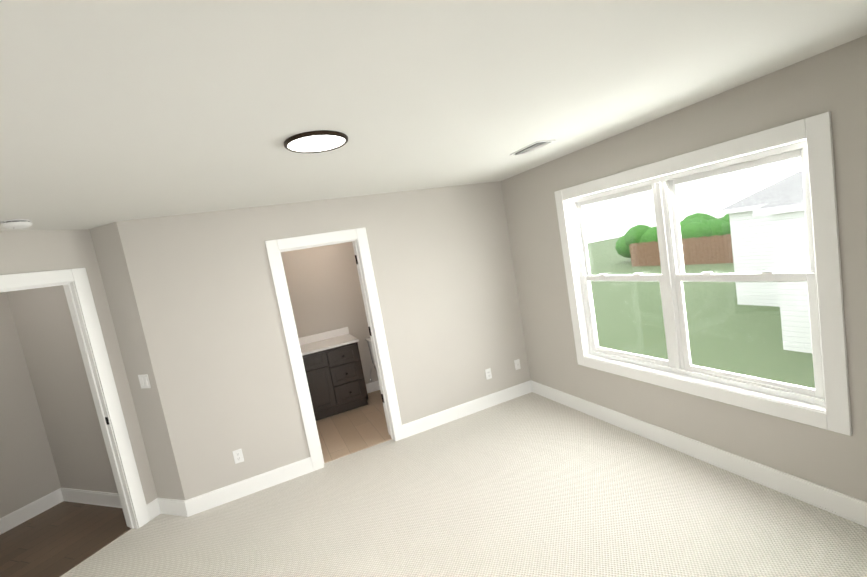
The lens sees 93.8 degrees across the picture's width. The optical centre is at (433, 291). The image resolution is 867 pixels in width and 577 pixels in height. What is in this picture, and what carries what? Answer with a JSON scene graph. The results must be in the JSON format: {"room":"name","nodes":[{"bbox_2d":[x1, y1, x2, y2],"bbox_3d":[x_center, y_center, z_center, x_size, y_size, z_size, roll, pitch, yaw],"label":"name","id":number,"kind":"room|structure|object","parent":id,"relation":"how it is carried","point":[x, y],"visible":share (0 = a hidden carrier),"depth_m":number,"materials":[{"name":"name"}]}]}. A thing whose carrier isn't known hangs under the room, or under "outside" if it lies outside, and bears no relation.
{"room":"empty bedroom","nodes":[
{"label":"empty bedroom","id":0,"kind":"room"},
{"bbox_2d":[0,292,60,517],"bbox_3d":[-4.296,1.053,2.885,0.120,2.480,2.620,-7,6,22],"label":"wall","id":1,"kind":"structure","parent":0,"point":[28,473],"depth_m":3.78,"materials":[{"name":"beige paint"}]},
{"bbox_2d":[0,501,130,576],"bbox_3d":[-3.446,2.168,2.708,1.412,0.005,2.400,-7,6,22],"label":"floor","id":2,"kind":"structure","parent":0,"point":[60,539],"depth_m":3.33,"materials":[{"name":"brown wood"}]},
{"bbox_2d":[0,229,157,503],"bbox_3d":[-3.005,0.891,2.314,0.120,2.480,2.380,-7,6,22],"label":"wall","id":3,"kind":"structure","parent":0,"point":[25,251],"depth_m":3.19,"materials":[{"name":"beige paint"}]},
{"bbox_2d":[0,268,149,528],"bbox_3d":[-2.787,0.953,2.838,0.156,2.140,1.010,-7,6,22],"label":"door frame","id":4,"kind":"structure","parent":3,"relation":"attached to","point":[85,319],"depth_m":3.20,"materials":[{"name":"white paint"}]},
{"bbox_2d":[7,222,184,499],"bbox_3d":[-3.075,0.766,3.641,1.879,2.480,0.120,-7,6,22],"label":"wall","id":5,"kind":"structure","parent":0,"point":[53,358],"depth_m":3.62,"materials":[{"name":"beige paint"}]},
{"bbox_2d":[0,488,121,534],"bbox_3d":[-3.354,1.991,3.624,1.586,0.135,0.944,-12,6,-23],"label":"baseboard","id":6,"kind":"structure","parent":5,"relation":"attached to","point":[29,511],"depth_m":3.79,"materials":[{"name":"white paint"}]},
{"bbox_2d":[138,374,150,388],"bbox_3d":[-2.348,0.734,3.288,0.116,0.116,0.011,-7,6,22],"label":"switch plate","id":7,"kind":"object","parent":5,"relation":"attached to","point":[144,381],"visible":1,"depth_m":3.29,"materials":[{"name":"white plastic"}]},
{"bbox_2d":[147,498,183,519],"bbox_3d":[-2.255,1.819,3.473,0.318,0.135,0.090,-12,6,-23],"label":"baseboard","id":8,"kind":"structure","parent":5,"relation":"attached to","point":[158,506],"depth_m":3.41,"materials":[{"name":"white paint"}]},
{"bbox_2d":[117,181,530,499],"bbox_3d":[-0.663,0.318,3.986,3.540,2.480,0.120,-12,6,-23],"label":"wall","id":9,"kind":"structure","parent":0,"point":[203,286],"depth_m":3.62,"materials":[{"name":"beige paint"}]},
{"bbox_2d":[233,449,243,463],"bbox_3d":[-1.683,1.425,3.497,0.071,0.116,0.009,-12,6,-23],"label":"outlet","id":10,"kind":"object","parent":9,"relation":"attached to","point":[238,456],"visible":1,"depth_m":3.50,"materials":[{"name":"white plastic"}]},
{"bbox_2d":[180,457,313,516],"bbox_3d":[-1.581,1.696,3.544,1.023,0.135,0.018,-12,6,-23],"label":"baseboard","id":11,"kind":"structure","parent":9,"relation":"attached to","point":[223,495],"depth_m":3.52,"materials":[{"name":"white paint"}]},
{"bbox_2d":[265,227,403,470],"bbox_3d":[-0.910,0.523,3.883,0.905,2.140,0.156,-12,6,-23],"label":"door frame","id":12,"kind":"structure","parent":9,"relation":"attached to","point":[277,247],"depth_m":3.75,"materials":[{"name":"white paint"}]},
{"bbox_2d":[352,241,389,434],"bbox_3d":[-0.378,0.431,4.344,0.670,2.025,0.354,-12,6,-23],"label":"bathroom door","id":13,"kind":"structure","parent":9,"relation":"in","point":[371,337],"depth_m":4.10,"materials":[{"name":"white paint"}]},
{"bbox_2d":[402,380,531,437],"bbox_3d":[0.413,1.265,4.412,1.600,0.135,0.018,-12,6,-23],"label":"baseboard","id":14,"kind":"structure","parent":9,"relation":"attached to","point":[451,414],"depth_m":4.38,"materials":[{"name":"white paint"}]},
{"bbox_2d":[485,368,491,379],"bbox_3d":[0.611,0.918,4.495,0.071,0.116,0.009,-12,6,-23],"label":"outlet","id":15,"kind":"object","parent":9,"relation":"attached to","point":[488,373],"visible":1,"depth_m":4.49,"materials":[{"name":"white plastic"}]},
{"bbox_2d":[514,359,520,369],"bbox_3d":[0.965,0.842,4.645,0.071,0.116,0.017,-12,6,-23],"label":"outlet plate","id":16,"kind":"object","parent":9,"relation":"attached to","point":[517,364],"visible":1,"depth_m":4.65,"materials":[{"name":"white plastic"}]},
{"bbox_2d":[281,242,377,383],"bbox_3d":[-1.526,0.314,5.442,2.490,2.480,0.120,-12,6,-23],"label":"wall","id":17,"kind":"structure","parent":0,"point":[324,288],"depth_m":5.42,"materials":[{"name":"beige paint"}]},
{"bbox_2d":[299,327,349,346],"bbox_3d":[-1.753,0.661,5.273,1.324,0.099,0.019,-12,6,-23],"label":"backsplash","id":18,"kind":"structure","parent":17,"relation":"attached to","point":[341,331],"depth_m":5.39,"materials":[{"name":"white stone"}]},
{"bbox_2d":[366,380,379,392],"bbox_3d":[-1.305,1.446,5.496,2.250,0.135,0.018,-12,6,-23],"label":"baseboard","id":19,"kind":"structure","parent":17,"relation":"attached to","point":[373,386],"depth_m":5.69,"materials":[{"name":"white paint"}]},
{"bbox_2d":[316,390,391,462],"bbox_3d":[-0.981,1.530,4.794,2.350,0.005,1.668,-12,6,-23],"label":"floor","id":20,"kind":"structure","parent":0,"point":[351,431],"depth_m":4.50,"materials":[{"name":"brown wood"}]},
{"bbox_2d":[302,347,338,420],"bbox_3d":[-1.745,1.204,5.000,0.904,0.850,0.552,-12,6,-23],"label":"base cabinet","id":21,"kind":"object","parent":20,"relation":"on","point":[317,366],"depth_m":4.88,"materials":[{"name":"brown wood"}]},
{"bbox_2d":[327,339,367,413],"bbox_3d":[-1.187,1.083,5.243,0.457,0.850,0.552,-12,6,-23],"label":"base cabinet","id":22,"kind":"object","parent":20,"relation":"on","point":[334,371],"depth_m":5.01,"materials":[{"name":"brown wood"}]},
{"bbox_2d":[301,335,354,354],"bbox_3d":[-1.633,0.732,5.031,1.324,0.031,0.563,-12,6,-23],"label":"countertop","id":23,"kind":"structure","parent":22,"relation":"on","point":[338,339],"depth_m":5.10,"materials":[{"name":"white stone"}]},
{"bbox_2d":[365,337,375,381],"bbox_3d":[-0.572,1.000,5.417,0.471,0.769,0.709,-12,6,-23],"label":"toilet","id":24,"kind":"object","parent":20,"relation":"on","point":[368,339],"visible":0.1,"depth_m":5.53,"materials":[{"name":"white ceramic"}]},
{"bbox_2d":[0,0,866,230],"bbox_3d":[-2.433,-0.564,2.622,7.750,0.160,8.100,-12,6,-23],"label":"ceiling","id":25,"kind":"structure","parent":0,"point":[112,111],"depth_m":1.52,"materials":[{"name":"white paint"}]},
{"bbox_2d":[1,219,32,228],"bbox_3d":[-2.624,-0.419,2.558,0.141,0.047,0.141,-12,6,-23],"label":"smoke detector","id":26,"kind":"object","parent":25,"relation":"attached to","point":[17,223],"visible":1,"depth_m":2.52,"materials":[{"name":"white plastic"}]},
{"bbox_2d":[284,130,347,152],"bbox_3d":[-0.571,-0.725,1.980,0.307,0.018,0.307,-12,6,-23],"label":"recessed light","id":27,"kind":"object","parent":25,"relation":"in","point":[319,141],"visible":1,"depth_m":1.94,"materials":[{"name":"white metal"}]},
{"bbox_2d":[510,140,555,154],"bbox_3d":[0.727,-1.054,2.998,0.165,0.014,0.335,-12,6,-23],"label":"ceiling vent","id":28,"kind":"object","parent":25,"relation":"in","point":[534,146],"visible":1,"depth_m":2.95,"materials":[{"name":"white plastic"}]},
{"bbox_2d":[60,392,866,576],"bbox_3d":[-1.997,1.986,2.886,7.750,0.160,8.100,-12,6,-23],"label":"floor carpet","id":29,"kind":"object","parent":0,"point":[531,484],"visible":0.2,"depth_m":2.77,"materials":[{"name":"beige carpet"}]},
{"bbox_2d":[501,35,866,501],"bbox_3d":[1.895,0.017,2.674,0.150,2.480,4.570,-12,6,-23],"label":"wall","id":30,"kind":"structure","parent":0,"point":[833,81],"depth_m":2.55,"materials":[{"name":"beige paint"}]},
{"bbox_2d":[532,381,866,526],"bbox_3d":[1.998,1.162,2.790,0.018,0.135,4.260,-12,6,-23],"label":"baseboard","id":31,"kind":"structure","parent":30,"relation":"attached to","point":[850,508],"depth_m":2.75,"materials":[{"name":"white paint"}]},
{"bbox_2d":[554,111,851,435],"bbox_3d":[1.728,-0.095,2.976,0.166,1.663,1.966,-12,6,-23],"label":"window","id":32,"kind":"structure","parent":30,"relation":"in","point":[824,403],"depth_m":2.59,"materials":[{"name":"white paint"}]},
{"label":"outside","id":33,"kind":"structure","parent":0,"visible":0},
{"bbox_2d":[587,217,814,387],"bbox_3d":[55.828,-7.443,28.643,119.600,0.300,140.000,-12,6,-23],"label":"ground","id":34,"kind":"structure","parent":33,"point":[752,318],"depth_m":16.85,"materials":[{"name":"green plant"}]},
{"bbox_2d":[615,213,730,257],"bbox_3d":[25.027,-5.104,35.924,7.277,4.079,19.023,-12,6,-23],"label":"tree","id":35,"kind":"object","parent":34,"relation":"on","point":[695,225],"depth_m":36.22,"materials":[{"name":"green plant"}]},
{"bbox_2d":[629,234,733,266],"bbox_3d":[21.588,-3.252,32.343,0.080,2.210,13.800,-12,6,-23],"label":"fence","id":36,"kind":"object","parent":34,"relation":"on","point":[712,255],"depth_m":32.90,"materials":[{"name":"brown wood"}]},
{"bbox_2d":[716,170,802,306],"bbox_3d":[16.621,-2.608,17.155,5.660,5.702,5.260,-12,6,-23],"label":"house","id":37,"kind":"structure","parent":34,"relation":"on","point":[756,246],"depth_m":17.45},
{"bbox_2d":[753,187,811,352],"bbox_3d":[12.465,-1.133,9.927,7.770,5.675,6.500,-12,6,-23],"label":"house","id":38,"kind":"structure","parent":34,"relation":"on","point":[795,205],"depth_m":11.84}
]}

